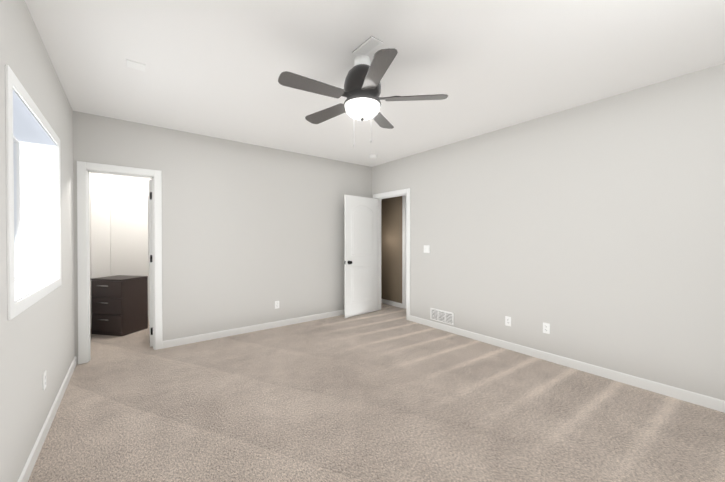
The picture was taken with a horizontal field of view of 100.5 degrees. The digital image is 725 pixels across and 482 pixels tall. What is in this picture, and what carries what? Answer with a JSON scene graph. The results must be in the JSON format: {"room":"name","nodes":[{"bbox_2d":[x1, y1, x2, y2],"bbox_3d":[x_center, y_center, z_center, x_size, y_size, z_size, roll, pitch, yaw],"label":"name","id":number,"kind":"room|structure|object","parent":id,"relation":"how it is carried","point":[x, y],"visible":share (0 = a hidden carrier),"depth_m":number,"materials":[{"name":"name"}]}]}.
{"room":"empty bedroom","nodes":[
{"label":"empty bedroom","id":0,"kind":"room"},
{"bbox_2d":[0,0,74,481],"bbox_3d":[-2.229,-0.020,1.866,0.300,2.740,7.540,0,1,-38],"label":"wall","id":1,"kind":"structure","parent":0,"point":[37,339],"depth_m":1.84,"materials":[{"name":"grey paint"}]},
{"bbox_2d":[5,64,61,319],"bbox_3d":[-2.245,-0.238,1.940,0.257,1.239,1.404,0,1,-38],"label":"window","id":2,"kind":"structure","parent":1,"relation":"in","point":[33,180],"depth_m":2.38,"materials":[{"name":"white"}]},
{"bbox_2d":[43,370,45,389],"bbox_3d":[-2.199,0.963,2.088,0.008,0.116,0.072,0,1,-38],"label":"electrical outlet","id":3,"kind":"object","parent":1,"relation":"attached to","point":[44,380],"visible":0.98,"depth_m":2.07,"materials":[{"name":"white plastic"}]},
{"bbox_2d":[17,356,75,481],"bbox_3d":[-1.489,1.310,1.177,0.013,0.091,5.285,0,1,-38],"label":"baseboard","id":4,"kind":"structure","parent":1,"relation":"attached to","point":[27,470],"depth_m":2.05,"materials":[{"name":"white wood"}]},
{"bbox_2d":[89,172,91,328],"bbox_3d":[-3.049,-0.042,4.555,1.700,2.740,1.745,0,1,-38],"label":"wall","id":5,"kind":"structure","parent":0,"point":[90,241],"depth_m":4.62,"materials":[{"name":"white paint"}]},
{"bbox_2d":[91,173,151,313],"bbox_3d":[-3.719,-0.049,5.403,1.680,2.740,0.125,0,1,-38],"label":"wall","id":6,"kind":"structure","parent":0,"point":[119,224],"depth_m":5.04,"materials":[{"name":"white paint"}]},
{"bbox_2d":[73,111,371,363],"bbox_3d":[-1.504,-0.042,4.574,4.165,2.740,0.120,0,1,-38],"label":"wall","id":7,"kind":"structure","parent":0,"point":[251,234],"depth_m":4.26,"materials":[{"name":"grey paint"}]},
{"bbox_2d":[77,161,161,363],"bbox_3d":[-2.825,0.235,3.551,0.764,2.202,0.152,0,1,-38],"label":"door frame","id":8,"kind":"structure","parent":7,"relation":"attached to","point":[84,169],"depth_m":3.36,"materials":[{"name":"white wood"}]},
{"bbox_2d":[148,180,152,346],"bbox_3d":[-2.819,0.278,4.016,0.057,2.092,0.599,0,1,-36],"label":"closet door","id":9,"kind":"structure","parent":7,"relation":"in","point":[150,304],"depth_m":3.78,"materials":[{"name":"white wood"}]},
{"bbox_2d":[162,309,344,348],"bbox_3d":[-1.146,1.281,4.765,3.379,0.091,0.035,0,1,-38],"label":"baseboard","id":10,"kind":"structure","parent":7,"relation":"attached to","point":[225,333],"depth_m":4.34,"materials":[{"name":"white wood"}]},
{"bbox_2d":[275,301,278,308],"bbox_3d":[-1.316,0.982,4.646,0.072,0.116,0.008,0,1,-38],"label":"electrical outlet","id":11,"kind":"object","parent":7,"relation":"attached to","point":[276,304],"visible":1,"depth_m":4.64,"materials":[{"name":"white plastic"}]},
{"bbox_2d":[25,0,724,166],"bbox_3d":[-0.325,-1.432,3.332,5.120,0.060,7.540,0,1,-38],"label":"ceiling","id":12,"kind":"structure","parent":0,"point":[215,68],"depth_m":2.31,"materials":[{"name":"white paint"}]},
{"bbox_2d":[126,59,145,71],"bbox_3d":[-1.798,-1.391,2.392,0.120,0.008,0.120,0,1,-38],"label":"cover plate","id":13,"kind":"object","parent":12,"relation":"attached to","point":[135,65],"visible":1,"depth_m":2.38,"materials":[{"name":"white plastic"}]},
{"bbox_2d":[278,48,447,145],"bbox_3d":[-0.037,-1.061,2.303,1.209,0.665,1.226,0,1,-38],"label":"ceiling fan","id":14,"kind":"object","parent":12,"relation":"hanging from","point":[361,91],"visible":1,"depth_m":2.20,"materials":[{"name":"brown metal"}]},
{"bbox_2d":[352,36,382,55],"bbox_3d":[0.034,-1.388,2.168,0.105,0.009,0.230,0,1,-38],"label":"ceiling vent","id":15,"kind":"object","parent":12,"relation":"in","point":[369,46],"visible":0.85,"depth_m":2.15,"materials":[{"name":"white plastic"}]},
{"bbox_2d":[28,303,724,481],"bbox_3d":[-0.325,1.368,3.355,5.120,0.060,7.540,0,1,-38],"label":"floor","id":16,"kind":"structure","parent":0,"point":[387,393],"depth_m":2.31,"materials":[{"name":"carpet"}]},
{"bbox_2d":[90,275,147,336],"bbox_3d":[-3.573,0.931,4.429,0.548,0.795,0.432,0,0,12],"label":"dresser","id":17,"kind":"object","parent":16,"relation":"on","point":[119,305],"visible":1,"depth_m":4.28,"materials":[{"name":"brown wood"}]},
{"bbox_2d":[381,196,401,302],"bbox_3d":[0.393,-0.055,6.159,0.535,2.740,3.970,0,1,-38],"label":"wall","id":18,"kind":"structure","parent":0,"point":[391,249],"depth_m":6.14,"materials":[{"name":"brown paint"}]},
{"bbox_2d":[381,299,401,307],"bbox_3d":[0.425,1.268,6.359,0.013,0.091,1.170,0,1,-38],"label":"baseboard","id":19,"kind":"structure","parent":18,"relation":"attached to","point":[388,302],"depth_m":6.13,"materials":[{"name":"white wood"}]},
{"bbox_2d":[402,195,406,308],"bbox_3d":[1.090,0.222,5.489,0.016,2.196,1.006,0,1,-38],"label":"door frame","id":20,"kind":"structure","parent":18,"relation":"attached to","point":[404,221],"depth_m":5.84,"materials":[{"name":"white wood"}]},
{"bbox_2d":[372,63,724,400],"bbox_3d":[1.228,-0.042,4.548,0.120,2.740,7.540,0,1,-38],"label":"wall","id":21,"kind":"structure","parent":0,"point":[592,233],"depth_m":3.03,"materials":[{"name":"grey paint"}]},
{"bbox_2d":[344,195,377,317],"bbox_3d":[-0.010,0.262,5.411,0.796,2.102,0.175,0,1,-44],"label":"bedroom door","id":22,"kind":"structure","parent":21,"relation":"in","point":[360,227],"depth_m":5.35,"materials":[{"name":"white wood"}]},
{"bbox_2d":[373,188,409,320],"bbox_3d":[0.551,0.220,5.423,0.152,2.202,0.954,0,1,-38],"label":"door frame","id":23,"kind":"structure","parent":21,"relation":"attached to","point":[391,194],"depth_m":5.26,"materials":[{"name":"white wood"}]},
{"bbox_2d":[424,245,429,252],"bbox_3d":[1.004,0.127,4.730,0.012,0.116,0.118,0,1,-38],"label":"light switch","id":24,"kind":"object","parent":21,"relation":"attached to","point":[426,248],"visible":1,"depth_m":4.72,"materials":[{"name":"white plastic"}]},
{"bbox_2d":[430,308,453,324],"bbox_3d":[1.183,1.123,4.510,0.009,0.180,0.420,0,1,-38],"label":"air vent","id":25,"kind":"object","parent":21,"relation":"in","point":[443,316],"visible":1,"depth_m":4.50,"materials":[{"name":"white plastic"}]},
{"bbox_2d":[505,316,510,325],"bbox_3d":[1.796,0.990,3.719,0.008,0.116,0.072,0,1,-38],"label":"electrical outlet","id":26,"kind":"object","parent":21,"relation":"attached to","point":[507,321],"visible":1,"depth_m":3.72,"materials":[{"name":"white plastic"}]},
{"bbox_2d":[543,322,549,333],"bbox_3d":[2.060,0.978,3.379,0.008,0.116,0.072,0,1,-38],"label":"electrical outlet","id":27,"kind":"object","parent":21,"relation":"attached to","point":[546,327],"visible":1,"depth_m":3.37,"materials":[{"name":"white plastic"}]},
{"bbox_2d":[410,315,724,412],"bbox_3d":[2.099,1.293,3.326,0.013,0.091,4.284,0,1,-38],"label":"baseboard","id":28,"kind":"structure","parent":21,"relation":"attached to","point":[686,395],"depth_m":3.02,"materials":[{"name":"white wood"}]}
]}

